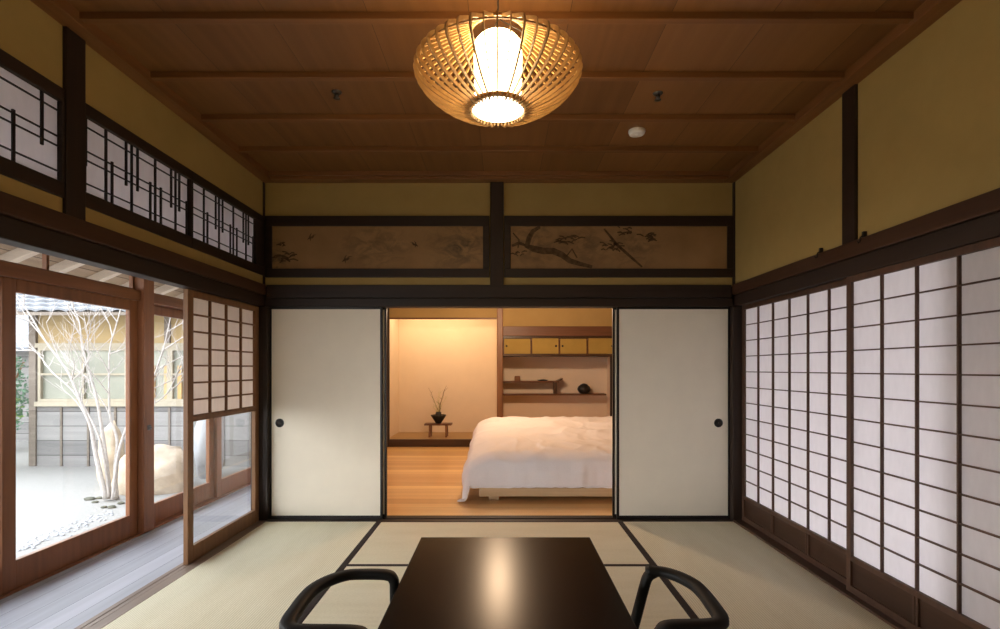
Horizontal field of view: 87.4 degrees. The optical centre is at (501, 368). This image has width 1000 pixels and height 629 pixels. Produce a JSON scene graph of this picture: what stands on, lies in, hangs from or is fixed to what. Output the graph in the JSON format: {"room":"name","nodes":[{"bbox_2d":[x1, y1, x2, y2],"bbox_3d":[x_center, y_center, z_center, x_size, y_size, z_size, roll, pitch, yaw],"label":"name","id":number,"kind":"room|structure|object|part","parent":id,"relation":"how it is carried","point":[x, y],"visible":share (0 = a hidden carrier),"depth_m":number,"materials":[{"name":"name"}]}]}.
{"room":"traditional dwelling","nodes":[
{"label":"traditional dwelling","id":0,"kind":"room"},
{"bbox_2d":[0,243,182,298],"bbox_3d":[-3.008,-1.167,3.850,1.924,0.905,10.700,0,0,0],"label":"roof","id":1,"kind":"structure","parent":0,"point":[9,253],"depth_m":4.42,"materials":[{"name":"brown wood"}]},
{"bbox_2d":[0,254,182,309],"bbox_3d":[-2.835,-0.705,3.850,0.110,0.370,10.700,0,0,0],"label":"beam","id":2,"kind":"structure","parent":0,"point":[45,258],"depth_m":3.40,"materials":[{"name":"brown wood"}]},
{"bbox_2d":[0,484,250,628],"bbox_3d":[-2.483,1.326,3.600,0.773,0.088,11.200,0,0,0],"label":"floor","id":3,"kind":"structure","parent":0,"point":[70,597],"depth_m":3.22,"materials":[{"name":"grey wood"}]},
{"bbox_2d":[0,482,250,599],"bbox_3d":[-2.840,1.320,3.850,0.120,0.100,10.700,0,0,0],"label":"sill","id":4,"kind":"structure","parent":3,"relation":"on","point":[160,523],"depth_m":3.74,"materials":[{"name":"brown wood"}]},
{"bbox_2d":[0,276,136,594],"bbox_3d":[-2.817,0.376,3.475,0.034,1.788,1.090,0,0,0],"label":"door","id":5,"kind":"structure","parent":4,"relation":"on","point":[15,572],"depth_m":3.17,"materials":[{"name":"brown wood"}]},
{"bbox_2d":[135,277,153,532],"bbox_3d":[-2.800,0.170,4.085,0.120,2.200,0.120,0,0,0],"label":"post","id":6,"kind":"object","parent":4,"relation":"on","point":[145,306],"visible":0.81,"depth_m":4.04,"materials":[{"name":"brown wood"}]},
{"bbox_2d":[154,305,213,523],"bbox_3d":[-2.857,0.376,4.610,0.034,1.788,1.100,0,0,0],"label":"door","id":7,"kind":"structure","parent":4,"relation":"on","point":[167,507],"depth_m":4.82,"materials":[{"name":"brown wood"}]},
{"bbox_2d":[214,417,250,497],"bbox_3d":[-2.817,0.376,5.690,0.034,1.788,1.100,0,0,0],"label":"door","id":8,"kind":"structure","parent":4,"relation":"on","point":[226,484],"depth_m":5.22,"materials":[{"name":"brown wood"}]},
{"bbox_2d":[0,0,262,283],"bbox_3d":[-2.030,-0.130,1.850,0.060,2.900,5.100,0,0,0],"label":"wall","id":9,"kind":"structure","parent":0,"point":[28,33],"depth_m":2.76,"materials":[{"name":"paint"}]},
{"bbox_2d":[0,48,64,197],"bbox_3d":[-2.019,-1.022,1.950,0.062,0.495,0.859,0,0,0],"label":"window","id":10,"kind":"structure","parent":9,"relation":"in","point":[32,106],"depth_m":2.23,"materials":[{"name":"paper"}]},
{"bbox_2d":[63,26,85,220],"bbox_3d":[-2.026,-1.125,2.436,0.088,0.870,0.112,0,0,0],"label":"post","id":11,"kind":"object","parent":9,"relation":"attached to","point":[74,46],"visible":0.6,"depth_m":2.43,"materials":[{"name":"brown wood"}]},
{"bbox_2d":[0,214,262,305],"bbox_3d":[-2.039,-0.567,1.835,0.091,0.094,5.070,0,0,0],"label":"lintel","id":12,"kind":"object","parent":9,"relation":"attached to","point":[13,232],"visible":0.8,"depth_m":2.65,"materials":[{"name":"brown wood"}]},
{"bbox_2d":[0,191,265,294],"bbox_3d":[-2.016,-0.657,1.835,0.088,0.085,5.070,0,0,0],"label":"beam","id":13,"kind":"structure","parent":9,"relation":"attached to","point":[12,206],"depth_m":2.63,"materials":[{"name":"brown wood"}]},
{"bbox_2d":[86,103,191,247],"bbox_3d":[-2.019,-1.022,2.924,0.062,0.495,0.863,0,0,0],"label":"window","id":14,"kind":"structure","parent":9,"relation":"in","point":[129,180],"depth_m":2.85,"materials":[{"name":"paper"}]},
{"bbox_2d":[30,0,273,182],"bbox_3d":[-1.966,-1.593,1.850,0.108,0.065,5.100,0,0,0],"label":"crown molding","id":15,"kind":"structure","parent":9,"relation":"attached to","point":[63,12],"depth_m":2.81,"materials":[{"name":"brown wood"}]},
{"bbox_2d":[74,521,265,628],"bbox_3d":[-2.027,1.300,2.465,0.135,0.060,3.810,0,0,0],"label":"sill","id":16,"kind":"structure","parent":9,"relation":"attached to","point":[113,612],"depth_m":3.01,"materials":[{"name":"brown wood"}]},
{"bbox_2d":[183,289,258,564],"bbox_3d":[-2.045,0.377,3.873,0.032,1.786,0.986,0,0,0],"label":"door","id":17,"kind":"structure","parent":9,"relation":"in","point":[221,335],"depth_m":3.74,"materials":[{"name":"brown wood"}]},
{"bbox_2d":[192,171,263,275],"bbox_3d":[-2.019,-1.022,3.864,0.062,0.495,1.013,0,0,0],"label":"window","id":18,"kind":"structure","parent":9,"relation":"in","point":[224,228],"depth_m":3.79,"materials":[{"name":"paper"}]},
{"bbox_2d":[251,295,266,520],"bbox_3d":[-2.050,-0.130,4.455,0.100,2.900,0.171,0,0,0],"label":"post","id":19,"kind":"object","parent":9,"relation":"attached to","point":[264,296],"visible":0.14,"depth_m":4.37,"materials":[{"name":"black wood"}]},
{"bbox_2d":[270,307,382,518],"bbox_3d":[-1.488,0.381,4.428,0.951,1.797,0.031,0,0,0],"label":"door","id":20,"kind":"structure","parent":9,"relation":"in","point":[326,363],"depth_m":4.42,"materials":[{"name":"paper"}]},
{"bbox_3d":[-1.878,0.460,4.416,0.074,0.074,0.006,0,0,0],"label":"recessed pull","id":21,"kind":"part","parent":20,"relation":"part of","materials":[{"name":"black metal"}]},
{"bbox_2d":[383,308,386,517],"bbox_3d":[-1.460,0.381,4.471,0.951,1.797,0.030,0,0,0],"label":"door","id":22,"kind":"structure","parent":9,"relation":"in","point":[384,309],"depth_m":4.46,"materials":[{"name":"wood"}]},
{"bbox_3d":[-1.460,0.371,4.471,0.917,1.745,0.022,0,0,0],"label":"paper panel","id":23,"kind":"part","parent":22,"relation":"part of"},
{"bbox_2d":[66,0,925,175],"bbox_3d":[-0.025,-1.619,1.900,4.190,0.073,5.200,0,0,0],"label":"ceiling","id":24,"kind":"structure","parent":0,"point":[729,74],"depth_m":2.84,"materials":[{"name":"brown wood"}]},
{"bbox_2d":[331,89,341,100],"bbox_3d":[-0.965,-1.595,3.055,0.060,0.043,0.060,0,0,0],"label":"sprinkler head","id":25,"kind":"object","parent":24,"relation":"attached to","point":[335,92],"visible":1,"depth_m":3.04},
{"bbox_2d":[413,0,582,127],"bbox_3d":[-0.016,-1.319,2.100,0.672,0.592,0.672,0,0,0],"label":"pendant lamp","id":26,"kind":"object","parent":24,"relation":"hanging from","point":[497,97],"visible":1,"depth_m":2.02,"materials":[{"name":"beige wicker"}]},
{"bbox_2d":[472,97,522,121],"bbox_3d":[-0.016,-1.041,2.100,0.207,0.012,0.207,0,0,0],"label":"diffuser","id":27,"kind":"object","parent":26,"relation":"attached to","point":[484,109],"depth_m":2.09,"materials":[{"name":"beige"}]},
{"bbox_3d":[-0.016,-1.188,2.100,0.192,0.278,0.192,0,0,0],"label":"lamp shade","id":28,"kind":"part","parent":26,"relation":"part of","materials":[{"name":"beige paper"}]},
{"bbox_2d":[628,127,644,137],"bbox_3d":[0.915,-1.599,3.550,0.112,0.036,0.112,0,0,0],"label":"smoke detector","id":29,"kind":"object","parent":24,"relation":"attached to","point":[635,132],"visible":1,"depth_m":3.52,"materials":[{"name":"white plastic"}]},
{"bbox_2d":[653,91,662,101],"bbox_3d":[0.915,-1.595,3.070,0.060,0.043,0.060,0,0,0],"label":"sprinkler head","id":30,"kind":"object","parent":24,"relation":"attached to","point":[657,94],"visible":1,"depth_m":3.06},
{"bbox_2d":[265,183,731,284],"bbox_3d":[-0.025,-1.137,4.435,3.950,0.885,0.070,0,0,0],"label":"wall","id":31,"kind":"structure","parent":0,"point":[281,199],"depth_m":4.40,"materials":[{"name":"paint"}]},
{"bbox_2d":[265,216,489,277],"bbox_3d":[-1.045,-1.022,4.405,1.880,0.515,0.050,0,0,0],"label":"transom panel","id":32,"kind":"object","parent":31,"relation":"attached to","point":[295,246],"visible":1,"depth_m":4.40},
{"bbox_2d":[272,226,482,268],"bbox_3d":[-1.063,-1.015,4.407,1.816,0.370,0.025,0,0,0],"label":"painting","id":33,"kind":"object","parent":32,"relation":"attached to","point":[293,247],"depth_m":4.40},
{"bbox_2d":[490,182,503,284],"bbox_3d":[-0.043,-1.125,4.430,0.111,0.870,0.120,0,0,0],"label":"post","id":34,"kind":"object","parent":31,"relation":"attached to","point":[496,188],"visible":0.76,"depth_m":4.37,"materials":[{"name":"brown wood"}]},
{"bbox_2d":[270,176,727,182],"bbox_3d":[-0.025,-1.593,4.370,3.774,0.065,0.140,0,0,0],"label":"crown molding","id":35,"kind":"structure","parent":31,"relation":"attached to","point":[276,179],"depth_m":4.32,"materials":[{"name":"brown wood"}]},
{"bbox_2d":[266,285,731,297],"bbox_3d":[-0.025,-0.646,4.415,3.890,0.108,0.090,0,0,0],"label":"beam","id":36,"kind":"structure","parent":31,"relation":"attached to","point":[272,291],"depth_m":4.37,"materials":[{"name":"brown wood"}]},
{"bbox_2d":[504,216,732,277],"bbox_3d":[0.982,-1.022,4.405,1.927,0.515,0.050,0,0,0],"label":"transom panel","id":37,"kind":"object","parent":31,"relation":"attached to","point":[534,246],"visible":1,"depth_m":4.40,"materials":[{"name":"brown wood"}]},
{"bbox_2d":[511,226,726,268],"bbox_3d":[0.981,-1.022,4.407,1.828,0.383,0.025,0,0,0],"label":"painting","id":38,"kind":"object","parent":37,"relation":"attached to","point":[532,247],"depth_m":4.40,"materials":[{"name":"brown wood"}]},
{"bbox_2d":[387,447,611,514],"bbox_3d":[0.290,1.312,7.113,4.620,0.076,5.174,0,0,0],"label":"floor","id":39,"kind":"structure","parent":0,"point":[420,480],"depth_m":5.17,"materials":[{"name":"brown wood"}]},
{"bbox_2d":[387,308,389,446],"bbox_3d":[-1.933,-0.003,8.520,0.195,2.554,0.060,0,0,0],"label":"post","id":40,"kind":"object","parent":39,"relation":"on","point":[388,319],"visible":0.24,"depth_m":8.49,"materials":[{"name":"brown wood"}]},
{"bbox_2d":[497,308,502,416],"bbox_3d":[-0.034,-0.003,8.530,0.099,2.554,0.100,0,0,0],"label":"post","id":41,"kind":"object","parent":39,"relation":"on","point":[499,310],"visible":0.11,"depth_m":8.48,"materials":[{"name":"brown wood"}]},
{"bbox_2d":[457,416,611,501],"bbox_3d":[0.597,0.953,6.053,2.061,0.642,2.208,0,0,0],"label":"bed","id":42,"kind":"object","parent":39,"relation":"on","point":[510,455],"visible":0.77,"depth_m":5.06,"materials":[{"name":"white fabric"}]},
{"bbox_3d":[-0.080,1.250,5.120,0.100,0.049,0.080,0,0,0],"label":"leg","id":43,"kind":"part","parent":42,"relation":"part of","materials":[{"name":"brown wood"}]},
{"bbox_2d":[610,356,611,415],"bbox_3d":[1.798,0.534,8.530,0.065,1.479,0.060,0,0,0],"label":"post","id":44,"kind":"object","parent":39,"relation":"on","point":[610,356],"visible":0.27,"depth_m":8.50,"materials":[{"name":"brown wood"}]},
{"bbox_2d":[389,308,611,436],"bbox_3d":[0.250,-0.003,9.050,4.700,2.554,1.060,0,0,0],"label":"wall","id":45,"kind":"structure","parent":0,"point":[458,357],"depth_m":9.50,"materials":[{"name":"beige paint"}]},
{"bbox_2d":[389,439,471,446],"bbox_3d":[-1.058,1.214,8.530,1.945,0.123,0.060,0,0,0],"label":"sill","id":46,"kind":"structure","parent":45,"relation":"attached to","point":[392,442],"depth_m":8.50,"materials":[{"name":"brown wood"}]},
{"bbox_2d":[390,432,472,438],"bbox_3d":[-1.058,1.173,9.030,1.945,0.035,0.940,0,0,0],"label":"floor","id":47,"kind":"structure","parent":45,"relation":"attached to","point":[400,435],"depth_m":9.02,"materials":[{"name":"brown wood"}]},
{"bbox_2d":[424,423,452,436],"bbox_3d":[-1.076,1.041,8.860,0.456,0.228,0.220,0,0,0],"label":"stand","id":48,"kind":"object","parent":47,"relation":"on","point":[430,425],"visible":0.99,"depth_m":8.77,"materials":[{"name":"brown wood"}]},
{"bbox_2d":[431,414,445,422],"bbox_3d":[-1.076,0.856,8.860,0.260,0.142,0.260,0,0,0],"label":"flower bowl","id":49,"kind":"object","parent":48,"relation":"on","point":[437,418],"visible":0.95,"depth_m":8.78,"materials":[{"name":"black ceramic"}]},
{"bbox_2d":[430,389,445,414],"bbox_3d":[-1.081,0.592,8.860,0.327,0.611,0.117,0,0,0],"label":"arrangement","id":50,"kind":"object","parent":49,"relation":"in","point":[438,412],"visible":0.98,"depth_m":8.84,"materials":[{"name":"brown plant"}]},
{"bbox_2d":[389,318,496,318],"bbox_3d":[-1.042,-0.818,8.545,1.915,0.025,0.050,0,0,0],"label":"lintel","id":51,"kind":"object","parent":45,"relation":"attached to","point":[389,318],"visible":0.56,"depth_m":8.52,"materials":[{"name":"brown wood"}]},
{"bbox_2d":[503,378,605,394],"bbox_3d":[0.891,0.310,8.969,1.746,0.290,0.258,0,0,0],"label":"shelf","id":52,"kind":"object","parent":45,"relation":"attached to","point":[560,379],"visible":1,"depth_m":8.84,"materials":[{"name":"brown wood"}]},
{"bbox_2d":[577,383,590,393],"bbox_3d":[1.405,0.343,8.970,0.224,0.175,0.224,0,0,0],"label":"round pot","id":53,"kind":"object","parent":52,"relation":"on","point":[583,388],"visible":1,"depth_m":8.89,"materials":[{"name":"black ceramic"}]},
{"bbox_2d":[503,326,611,335],"bbox_3d":[1.308,-0.608,8.530,2.584,0.155,0.080,0,0,0],"label":"lintel","id":54,"kind":"object","parent":45,"relation":"attached to","point":[507,330],"visible":0.56,"depth_m":8.49,"materials":[{"name":"brown wood"}]},
{"bbox_2d":[503,336,611,356],"bbox_3d":[0.936,-0.366,8.809,1.832,0.328,0.578,0,0,0],"label":"upper cabinet","id":55,"kind":"object","parent":45,"relation":"attached to","point":[513,346],"visible":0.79,"depth_m":8.53,"materials":[{"name":"yellow paper"}]},
{"bbox_3d":[0.249,-0.367,8.551,0.450,0.250,0.012,0,0,0],"label":"door","id":56,"kind":"part","parent":55,"relation":"part of","materials":[{"name":"yellow paper"}]},
{"bbox_3d":[0.707,-0.367,8.536,0.450,0.250,0.012,0,0,0],"label":"door","id":57,"kind":"part","parent":55,"relation":"part of","materials":[{"name":"yellow paper"}]},
{"bbox_3d":[1.165,-0.367,8.551,0.450,0.250,0.012,0,0,0],"label":"door","id":58,"kind":"part","parent":55,"relation":"part of","materials":[{"name":"wood"}]},
{"bbox_3d":[1.623,-0.367,8.536,0.450,0.250,0.012,0,0,0],"label":"door","id":59,"kind":"part","parent":55,"relation":"part of","materials":[{"name":"yellow paper"}]},
{"bbox_2d":[735,0,999,283],"bbox_3d":[1.990,-0.130,1.850,0.080,2.900,5.100,0,0,0],"label":"wall","id":60,"kind":"structure","parent":0,"point":[929,115],"depth_m":2.59,"materials":[{"name":"paint"}]},
{"bbox_2d":[263,515,732,521],"bbox_3d":[-0.005,1.300,4.433,4.030,0.059,0.185,0,0,0],"label":"sill","id":61,"kind":"structure","parent":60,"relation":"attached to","point":[389,517],"depth_m":4.40,"materials":[{"name":"black wood"}]},
{"bbox_2d":[262,182,269,519],"bbox_3d":[-2.010,-0.145,4.435,0.100,2.830,0.130,0,0,0],"label":"post","id":62,"kind":"object","parent":61,"relation":"on","point":[265,309],"visible":0.37,"depth_m":4.37,"materials":[{"name":"black wood"}]},
{"bbox_2d":[730,182,741,520],"bbox_3d":[1.986,-0.145,4.425,0.128,2.830,0.150,0,0,0],"label":"post","id":63,"kind":"object","parent":61,"relation":"on","point":[735,311],"visible":0.34,"depth_m":4.35,"materials":[{"name":"black wood"}]},
{"bbox_2d":[612,308,615,517],"bbox_3d":[1.419,0.381,4.471,0.951,1.797,0.030,0,0,0],"label":"door","id":64,"kind":"structure","parent":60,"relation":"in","point":[613,309],"depth_m":4.46,"materials":[{"name":"wood"}]},
{"bbox_3d":[1.419,0.371,4.471,0.917,1.745,0.022,0,0,0],"label":"paper panel","id":65,"kind":"part","parent":64,"relation":"part of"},
{"bbox_2d":[616,307,729,518],"bbox_3d":[1.448,0.381,4.428,0.953,1.797,0.031,0,0,0],"label":"door","id":66,"kind":"structure","parent":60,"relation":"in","point":[673,363],"depth_m":4.42,"materials":[{"name":"paper"}]},
{"bbox_3d":[1.828,0.460,4.416,0.074,0.074,0.006,0,0,0],"label":"recessed pull","id":67,"kind":"part","parent":66,"relation":"part of","materials":[{"name":"black metal"}]},
{"bbox_2d":[742,279,845,584],"bbox_3d":[2.007,0.368,3.645,0.030,1.775,1.400,0,0,0],"label":"door","id":68,"kind":"structure","parent":60,"relation":"in","point":[794,344],"depth_m":3.54,"materials":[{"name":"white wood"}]},
{"bbox_2d":[733,520,906,628],"bbox_3d":[1.995,1.289,2.275,0.150,0.062,4.150,0,0,0],"label":"sill","id":69,"kind":"structure","parent":60,"relation":"attached to","point":[828,579],"depth_m":3.23,"materials":[{"name":"brown wood"}]},
{"bbox_2d":[724,0,961,182],"bbox_3d":[1.916,-1.593,1.850,0.108,0.065,5.100,0,0,0],"label":"crown molding","id":70,"kind":"structure","parent":60,"relation":"attached to","point":[929,12],"depth_m":2.79,"materials":[{"name":"brown wood"}]},
{"bbox_2d":[842,84,857,244],"bbox_3d":[1.986,-1.125,2.920,0.108,0.870,0.110,0,0,0],"label":"post","id":71,"kind":"object","parent":60,"relation":"attached to","point":[850,97],"visible":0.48,"depth_m":2.90,"materials":[{"name":"brown wood"}]},
{"bbox_2d":[732,188,999,294],"bbox_3d":[1.966,-0.657,1.835,0.088,0.085,5.070,0,0,0],"label":"beam","id":72,"kind":"structure","parent":60,"relation":"attached to","point":[988,203],"depth_m":2.59,"materials":[{"name":"brown wood"}]},
{"bbox_2d":[814,248,822,257],"bbox_3d":[1.917,-0.698,3.170,0.051,0.063,0.016,0,0,0],"label":"wall hook","id":73,"kind":"object","parent":72,"relation":"attached to","point":[820,249],"visible":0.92,"depth_m":3.17,"materials":[{"name":"black metal"}]},
{"bbox_2d":[856,231,866,242],"bbox_3d":[1.917,-0.698,2.790,0.051,0.063,0.016,0,0,0],"label":"wall hook","id":74,"kind":"object","parent":72,"relation":"attached to","point":[864,233],"visible":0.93,"depth_m":2.78,"materials":[{"name":"black metal"}]},
{"bbox_2d":[735,212,999,305],"bbox_3d":[1.990,-0.567,1.835,0.091,0.094,5.070,0,0,0],"label":"lintel","id":75,"kind":"object","parent":60,"relation":"attached to","point":[987,227],"visible":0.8,"depth_m":2.64,"materials":[{"name":"brown wood"}]},
{"bbox_2d":[846,237,999,628],"bbox_3d":[1.971,0.368,2.251,0.030,1.775,1.442,0,0,0],"label":"door","id":76,"kind":"structure","parent":60,"relation":"in","point":[923,333],"depth_m":2.43,"materials":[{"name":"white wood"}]},
{"bbox_3d":[-0.025,1.353,1.840,4.150,0.075,5.080,0,0,0],"label":"floor","id":77,"kind":"structure","parent":0,"visible":0},
{"bbox_2d":[101,521,380,628],"bbox_3d":[-1.480,1.292,3.365,0.958,0.047,1.948,0,0,0],"label":"mat","id":78,"kind":"object","parent":77,"relation":"on","point":[251,583],"visible":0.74,"depth_m":3.15,"materials":[{"name":"wicker"}]},
{"bbox_2d":[303,565,689,628],"bbox_3d":[-0.020,1.292,2.882,1.958,0.047,0.983,0,0,0],"label":"mat","id":79,"kind":"object","parent":77,"relation":"on","point":[365,603],"visible":0.31,"depth_m":2.88,"materials":[{"name":"wicker"}]},
{"bbox_2d":[348,521,649,564],"bbox_3d":[-0.020,1.292,3.857,1.958,0.047,0.963,0,0,0],"label":"mat","id":80,"kind":"object","parent":77,"relation":"on","point":[392,542],"visible":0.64,"depth_m":4.03,"materials":[{"name":"fabric"}]},
{"bbox_2d":[618,521,893,628],"bbox_3d":[1.440,1.292,3.365,0.958,0.047,1.948,0,0,0],"label":"mat","id":81,"kind":"object","parent":77,"relation":"on","point":[757,586],"visible":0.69,"depth_m":3.15,"materials":[{"name":"wicker"}]},
{"bbox_3d":[-0.020,1.292,1.903,1.958,0.047,0.973,0,0,0],"label":"mat","id":82,"kind":"object","parent":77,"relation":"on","visible":0},
{"bbox_2d":[279,568,398,628],"bbox_3d":[-0.578,1.051,1.942,0.360,0.431,0.529,0,0,0],"label":"armchair","id":83,"kind":"object","parent":82,"relation":"on","point":[289,620],"visible":0.88,"depth_m":2.00,"materials":[{"name":"black wood"}]},
{"bbox_2d":[378,537,636,628],"bbox_3d":[0.018,1.077,2.123,0.887,0.384,1.247,0,0,0],"label":"table","id":84,"kind":"object","parent":82,"relation":"on","point":[447,582],"visible":1,"depth_m":2.10,"materials":[{"name":"brown wood"}]},
{"bbox_2d":[631,565,728,628],"bbox_3d":[0.596,1.051,1.978,0.383,0.431,0.529,0,0,0],"label":"armchair","id":85,"kind":"object","parent":82,"relation":"on","point":[719,619],"visible":0.98,"depth_m":1.99,"materials":[{"name":"black wood"}]},
{"bbox_3d":[0.300,-0.905,4.549,4.600,0.750,0.042,0,0,0],"label":"wall","id":86,"kind":"structure","parent":0,"visible":0},
{"bbox_2d":[265,298,732,307],"bbox_3d":[-0.025,-0.555,4.456,3.930,0.071,0.128,0,0,0],"label":"lintel","id":87,"kind":"object","parent":86,"relation":"attached to","point":[270,302],"visible":0.8,"depth_m":4.39,"materials":[{"name":"black wood"}]},
{"label":"outside","id":88,"kind":"structure","parent":0,"visible":0},
{"bbox_2d":[16,441,248,557],"bbox_3d":[-13.460,1.730,9.000,21.080,0.034,34.000,0,0,0],"label":"ground","id":89,"kind":"structure","parent":88,"point":[48,498],"depth_m":6.89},
{"bbox_2d":[16,388,24,420],"bbox_3d":[-9.059,0.809,9.099,1.064,1.848,1.047,0,0,0],"label":"shrub","id":90,"kind":"object","parent":89,"relation":"on","point":[17,388],"visible":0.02,"depth_m":9.43,"materials":[{"name":"green plant"}]},
{"bbox_2d":[16,315,28,440],"bbox_3d":[-12.100,-0.025,13.700,5.800,3.510,3.600,0,0,0],"label":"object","id":91,"kind":"object","parent":89,"relation":"on","point":[22,434],"visible":0.02,"depth_m":12.40,"materials":[{"name":"green plant"}]},
{"bbox_2d":[16,356,28,429],"bbox_3d":[-10.582,0.567,10.882,1.449,2.332,1.456,0,0,0],"label":"shrub","id":92,"kind":"object","parent":89,"relation":"on","point":[19,412],"visible":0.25,"depth_m":11.11,"materials":[{"name":"green plant"}]},
{"bbox_2d":[16,510,113,550],"bbox_3d":[-4.668,1.726,5.676,0.382,0.018,1.448,0,0,-8],"label":"edging","id":93,"kind":"object","parent":89,"relation":"on","point":[62,531],"visible":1,"depth_m":5.51,"materials":[{"name":"stone"}]},
{"bbox_2d":[84,497,95,500],"bbox_3d":[-5.426,1.718,6.885,0.140,0.061,0.116,0,0,0],"label":"pebble","id":94,"kind":"object","parent":89,"relation":"on","point":[86,498],"visible":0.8,"depth_m":6.85,"materials":[{"name":"grey stone"}]},
{"bbox_2d":[16,294,182,499],"bbox_3d":[-5.306,-0.320,6.650,3.741,4.095,1.775,0,0,-4],"label":"tree","id":95,"kind":"object","parent":89,"relation":"on","point":[108,492],"visible":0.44,"depth_m":6.82,"materials":[{"name":"white plant"}]},
{"bbox_2d":[96,421,124,484],"bbox_3d":[-5.715,1.321,7.652,0.311,1.123,0.313,0,0,31],"label":"stone","id":96,"kind":"object","parent":89,"relation":"on","point":[108,431],"visible":0.35,"depth_m":7.55,"materials":[{"name":"stone"}]},
{"bbox_2d":[16,293,250,466],"bbox_3d":[-6.650,-0.372,10.640,7.300,4.303,4.180,0,0,0],"label":"house","id":97,"kind":"structure","parent":89,"relation":"on","point":[59,433],"depth_m":9.30,"materials":[{"name":"yellow paint"}]},
{"bbox_3d":[-7.445,0.110,9.340,1.510,0.920,0.010,0,0,0],"label":"pane","id":98,"kind":"part","parent":97,"relation":"part of","materials":[{"name":"clear glass"}]},
{"bbox_3d":[-5.695,0.310,9.335,5.390,2.840,0.130,0,0,0],"label":"timber frame","id":99,"kind":"part","parent":97,"relation":"part of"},
{"bbox_3d":[-5.635,0.110,9.320,5.270,1.120,0.160,0,0,0],"label":"window rail","id":100,"kind":"part","parent":97,"relation":"part of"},
{"bbox_3d":[-6.275,0.110,9.340,0.670,0.920,0.010,0,0,0],"label":"pane","id":101,"kind":"part","parent":97,"relation":"part of","materials":[{"name":"clear glass"}]},
{"bbox_3d":[-5.200,0.110,9.340,1.320,0.920,0.010,0,0,0],"label":"pane","id":102,"kind":"part","parent":97,"relation":"part of","materials":[{"name":"clear glass"}]},
{"bbox_2d":[111,444,193,495],"bbox_3d":[-4.981,1.522,7.497,1.035,0.883,0.831,0,0,0],"label":"boulder","id":103,"kind":"object","parent":89,"relation":"on","point":[168,460],"visible":0.34,"depth_m":7.25,"materials":[{"name":"stone"}]},
{"bbox_2d":[194,416,224,478],"bbox_3d":[-4.671,1.123,8.349,0.435,1.608,0.456,0,0,-30],"label":"upright stone","id":104,"kind":"object","parent":89,"relation":"on","point":[200,427],"visible":0.24,"depth_m":8.16,"materials":[{"name":"stone"}]}
]}

